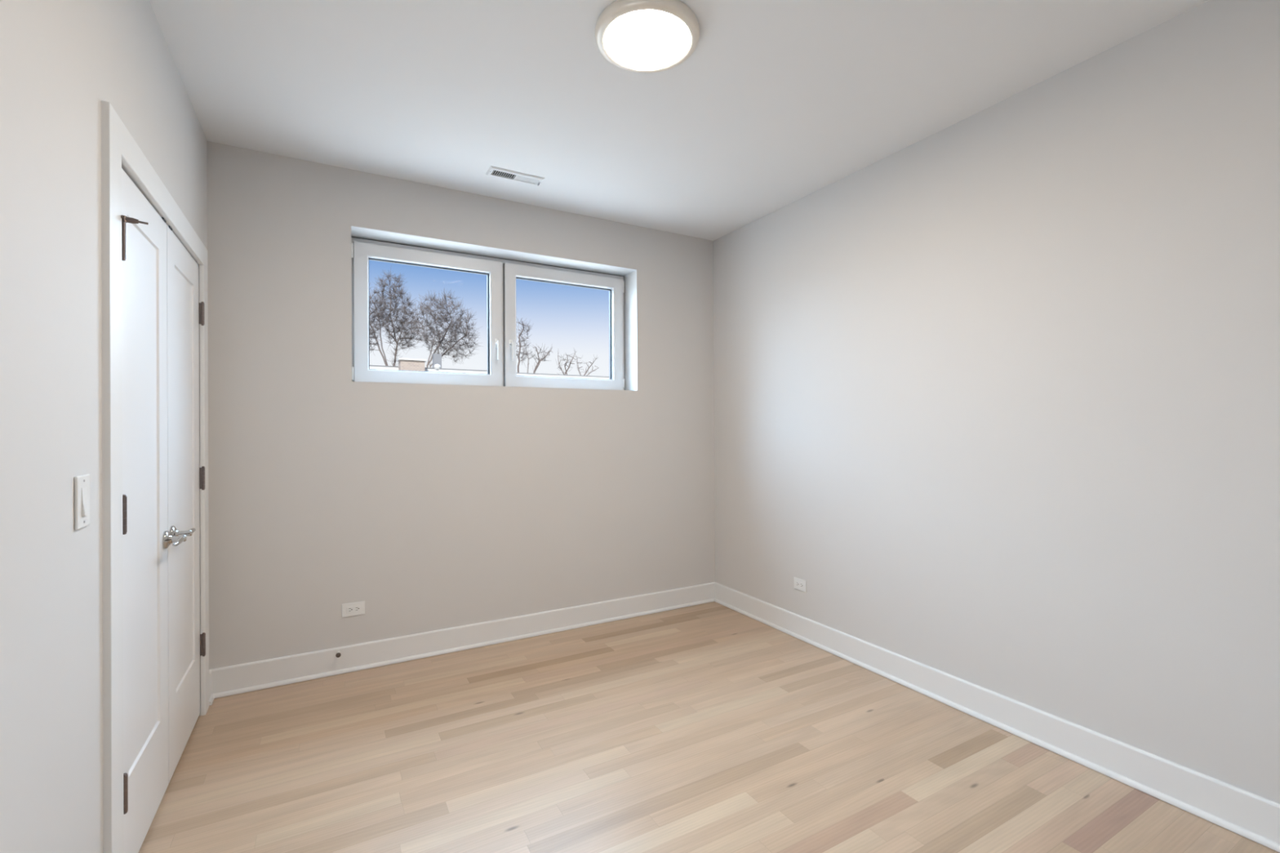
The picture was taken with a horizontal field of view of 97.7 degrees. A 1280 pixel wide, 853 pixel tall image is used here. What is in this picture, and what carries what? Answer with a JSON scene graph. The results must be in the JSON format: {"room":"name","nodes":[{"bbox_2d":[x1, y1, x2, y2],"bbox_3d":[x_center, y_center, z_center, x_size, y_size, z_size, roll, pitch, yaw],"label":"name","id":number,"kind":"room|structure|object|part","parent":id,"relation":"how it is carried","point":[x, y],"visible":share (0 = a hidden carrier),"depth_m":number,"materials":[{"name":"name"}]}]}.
{"room":"empty bedroom","nodes":[
{"label":"empty bedroom","id":0,"kind":"room"},
{"bbox_2d":[0,0,207,852],"bbox_3d":[-1.183,0.007,0.952,0.120,2.840,4.059,0,0,-29],"label":"wall","id":1,"kind":"structure","parent":0,"point":[60,59],"depth_m":1.21,"materials":[{"name":"beige paint"}]},
{"bbox_2d":[74,474,89,529],"bbox_3d":[-1.314,0.177,1.322,0.012,0.123,0.079,0,0,-29],"label":"light switch","id":2,"kind":"object","parent":1,"relation":"attached to","point":[82,483],"visible":1,"depth_m":1.31,"materials":[{"name":"white plastic"}]},
{"bbox_2d":[120,168,186,852],"bbox_3d":[-1.572,0.282,1.800,0.106,2.068,0.615,0,0,-29],"label":"door","id":3,"kind":"structure","parent":1,"relation":"in","point":[147,539],"depth_m":1.81,"materials":[{"name":"white paint"}]},
{"bbox_3d":[-1.654,0.409,1.994,0.042,0.025,0.126,0,0,-29],"label":"lever","id":4,"kind":"part","parent":3,"relation":"part of","materials":[{"name":"silver metal"}]},
{"bbox_2d":[101,100,208,852],"bbox_3d":[-1.776,0.244,2.028,0.134,2.174,1.390,0,0,-29],"label":"door frame","id":5,"kind":"structure","parent":1,"relation":"attached to","point":[119,149],"depth_m":1.50,"materials":[{"name":"white paint"}]},
{"bbox_2d":[166,224,205,782],"bbox_3d":[-1.875,0.285,2.330,0.098,2.068,0.598,0,0,-29],"label":"door","id":6,"kind":"structure","parent":1,"relation":"in","point":[185,477],"depth_m":2.31,"materials":[{"name":"white paint"}]},
{"bbox_3d":[-1.752,0.407,2.169,0.042,0.025,0.126,0,0,-29],"label":"lever","id":7,"kind":"part","parent":6,"relation":"part of","materials":[{"name":"silver metal"}]},
{"bbox_2d":[208,669,214,706],"bbox_3d":[-2.082,1.264,2.710,0.026,0.140,0.102,0,0,-29],"label":"baseboard","id":8,"kind":"structure","parent":1,"relation":"attached to","point":[211,697],"depth_m":2.71,"materials":[{"name":"white paint"}]},
{"bbox_3d":[-2.072,1.322,2.707,0.012,0.020,0.088,0,0,-29],"label":"shoe moulding","id":9,"kind":"part","parent":8,"relation":"part of","materials":[{"name":"white paint"}]},
{"bbox_2d":[207,141,715,669],"bbox_3d":[-1.151,0.011,3.453,4.186,2.840,0.270,0,0,-29],"label":"wall","id":10,"kind":"structure","parent":0,"point":[432,507],"depth_m":3.22,"materials":[{"name":"beige paint"}]},
{"bbox_2d":[342,600,364,617],"bbox_3d":[-1.565,0.998,3.056,0.114,0.072,0.008,0,0,-29],"label":"power outlet","id":11,"kind":"object","parent":10,"relation":"attached to","point":[357,608],"visible":1,"depth_m":3.05,"materials":[{"name":"white plastic"}]},
{"bbox_2d":[346,605,360,613],"bbox_3d":[-1.564,0.998,3.054,0.067,0.034,0.002,0,0,-29],"label":"receptacle","id":12,"kind":"object","parent":11,"relation":"attached to","point":[350,609],"depth_m":3.05,"materials":[{"name":"white plastic"}]},
{"bbox_2d":[210,582,715,698],"bbox_3d":[-0.767,1.259,3.493,3.086,0.140,0.026,0,0,-29],"label":"baseboard","id":13,"kind":"structure","parent":10,"relation":"attached to","point":[227,681],"depth_m":3.26,"materials":[{"name":"white paint"}]},
{"bbox_2d":[335,650,341,657],"bbox_3d":[-1.611,1.214,2.986,0.025,0.025,0.055,0,0,-29],"label":"door stop","id":14,"kind":"object","parent":13,"relation":"attached to","point":[338,655],"visible":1,"depth_m":2.97,"materials":[{"name":"white paint"}]},
{"bbox_2d":[351,236,624,390],"bbox_3d":[-0.888,-0.674,3.655,1.786,0.851,0.138,0,0,-29],"label":"window","id":15,"kind":"structure","parent":10,"relation":"in","point":[502,274],"depth_m":3.61,"materials":[{"name":"white plastic"}]},
{"bbox_3d":[-1.286,-0.662,3.451,0.857,0.810,0.072,0,0,-29],"label":"sash","id":16,"kind":"part","parent":15,"relation":"part of","materials":[{"name":"white plastic"}]},
{"bbox_3d":[-0.913,-0.497,3.590,0.024,0.142,0.050,0,0,-29],"label":"handle","id":17,"kind":"part","parent":15,"relation":"part of","materials":[{"name":"white plastic"}]},
{"bbox_3d":[-0.833,-0.497,3.635,0.024,0.142,0.050,0,0,-29],"label":"handle","id":18,"kind":"part","parent":15,"relation":"part of","materials":[{"name":"white plastic"}]},
{"bbox_3d":[-0.518,-0.664,3.882,0.865,0.810,0.072,0,0,-29],"label":"sash","id":19,"kind":"part","parent":15,"relation":"part of","materials":[{"name":"white plastic"}]},
{"bbox_2d":[149,0,1208,240],"bbox_3d":[-0.359,-1.491,1.524,4.686,0.150,4.478,0,0,-29],"label":"ceiling","id":20,"kind":"structure","parent":0,"point":[775,103],"depth_m":2.32,"materials":[{"name":"paint"}]},
{"bbox_2d":[485,165,544,186],"bbox_3d":[-0.701,-1.402,3.151,0.306,0.019,0.110,0,0,-29],"label":"ceiling vent","id":21,"kind":"object","parent":20,"relation":"in","point":[495,171],"visible":1,"depth_m":3.14,"materials":[{"name":"white metal"}]},
{"bbox_2d":[595,0,699,73],"bbox_3d":[0.026,-1.398,2.010,0.374,0.038,0.374,0,0,-29],"label":"ceiling light","id":22,"kind":"object","parent":20,"relation":"in","point":[637,36],"visible":1,"depth_m":1.97,"materials":[{"name":"white plastic"}]},
{"bbox_2d":[604,9,689,68],"bbox_3d":[0.026,-1.387,2.010,0.308,0.013,0.308,0,0,-29],"label":"diffuser","id":23,"kind":"object","parent":22,"relation":"attached to","point":[633,38],"depth_m":1.99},
{"bbox_2d":[138,601,1279,852],"bbox_3d":[-0.286,1.324,1.412,4.486,0.001,4.266,0,0,-29],"label":"floor","id":24,"kind":"structure","parent":0,"point":[709,727],"depth_m":2.18,"materials":[{"name":"brown wood"}]},
{"bbox_2d":[713,0,1279,804],"bbox_3d":[1.625,-0.004,2.530,0.150,2.840,4.059,0,0,-29],"label":"wall","id":25,"kind":"structure","parent":0,"point":[1002,388],"depth_m":2.27,"materials":[{"name":"beige paint"}]},
{"bbox_2d":[793,577,806,592],"bbox_3d":[0.998,0.987,3.491,0.008,0.072,0.102,0,0,-29],"label":"power outlet","id":26,"kind":"object","parent":25,"relation":"attached to","point":[798,584],"visible":1,"depth_m":3.49,"materials":[{"name":"white plastic"}]},
{"bbox_2d":[795,581,803,588],"bbox_3d":[0.996,0.987,3.490,0.002,0.034,0.067,0,0,-29],"label":"receptacle","id":27,"kind":"object","parent":26,"relation":"attached to","point":[799,584],"depth_m":3.49,"materials":[{"name":"white plastic"}]},
{"bbox_2d":[714,582,1279,852],"bbox_3d":[1.554,1.247,2.485,0.026,0.140,4.059,0,0,-29],"label":"baseboard","id":28,"kind":"structure","parent":25,"relation":"attached to","point":[1255,818],"depth_m":2.26,"materials":[{"name":"white paint"}]},
{"label":"outside","id":29,"kind":"structure","parent":0,"visible":0},
{"bbox_3d":[-32.519,5.074,98.729,280.000,0.500,195.962,0,0,-29],"label":"ground","id":30,"kind":"structure","parent":29,"visible":0},
{"bbox_2d":[368,283,392,365],"bbox_3d":[-19.520,-2.926,39.596,3.995,15.207,2.890,0,0,-38],"label":"bare tree","id":31,"kind":"object","parent":30,"relation":"on","point":[374,311],"visible":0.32,"depth_m":39.81,"materials":[{"name":"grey plant"}]},
{"bbox_2d":[368,269,422,366],"bbox_3d":[-24.145,-5.559,55.415,5.472,20.571,4.141,0,0,-29],"label":"bare tree","id":32,"kind":"object","parent":30,"relation":"on","point":[399,328],"visible":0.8,"depth_m":55.06,"materials":[{"name":"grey plant"}]},
{"bbox_2d":[369,353,487,373],"bbox_3d":[-10.956,0.892,23.773,8.069,7.432,9.810,0,0,-29],"label":"neighbor house","id":33,"kind":"structure","parent":30,"relation":"on","point":[404,364],"depth_m":20.07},
{"bbox_2d":[433,364,440,372],"bbox_3d":[-7.459,-1.861,20.593,0.260,0.900,0.260,0,0,-29],"label":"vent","id":34,"kind":"object","parent":33,"relation":"attached to","point":[437,366],"depth_m":20.52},
{"bbox_2d":[432,353,441,368],"bbox_3d":[-7.968,-2.285,21.972,0.293,1.112,0.300,0,0,-29],"label":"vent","id":35,"kind":"object","parent":33,"relation":"attached to","point":[437,357],"depth_m":21.84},
{"bbox_2d":[406,288,479,368],"bbox_3d":[-16.642,-3.604,48.052,6.232,16.561,4.809,0,0,-24],"label":"bare tree","id":36,"kind":"object","parent":30,"relation":"on","point":[458,343],"visible":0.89,"depth_m":47.59,"materials":[{"name":"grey plant"}]},
{"bbox_2d":[516,317,533,372],"bbox_3d":[-9.542,-2.120,45.236,1.958,13.514,1.871,0,0,1],"label":"bare tree","id":37,"kind":"object","parent":30,"relation":"on","point":[520,345],"visible":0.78,"depth_m":45.02,"materials":[{"name":"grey plant"}]},
{"bbox_2d":[524,342,552,373],"bbox_3d":[-10.169,-1.886,56.250,3.119,13.090,2.014,0,0,-29],"label":"bare tree","id":38,"kind":"object","parent":30,"relation":"on","point":[545,353],"visible":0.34,"depth_m":56.11,"materials":[{"name":"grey plant"}]},
{"bbox_2d":[516,372,609,378],"bbox_3d":[-2.750,1.011,33.370,14.222,7.147,9.115,0,0,-29],"label":"neighbor house","id":39,"kind":"structure","parent":30,"relation":"on","point":[517,373],"depth_m":27.55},
{"bbox_2d":[555,348,577,374],"bbox_3d":[-8.717,-2.339,66.364,2.592,14.013,2.623,0,0,42],"label":"bare tree","id":40,"kind":"object","parent":30,"relation":"on","point":[565,359],"visible":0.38,"depth_m":66.17,"materials":[{"name":"grey plant"}]},
{"bbox_2d":[571,352,599,375],"bbox_3d":[-7.545,-2.808,78.375,4.016,14.981,1.972,0,0,-29],"label":"bare tree","id":41,"kind":"object","parent":30,"relation":"on","point":[574,353],"visible":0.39,"depth_m":78.38,"materials":[{"name":"grey plant"}]}
]}

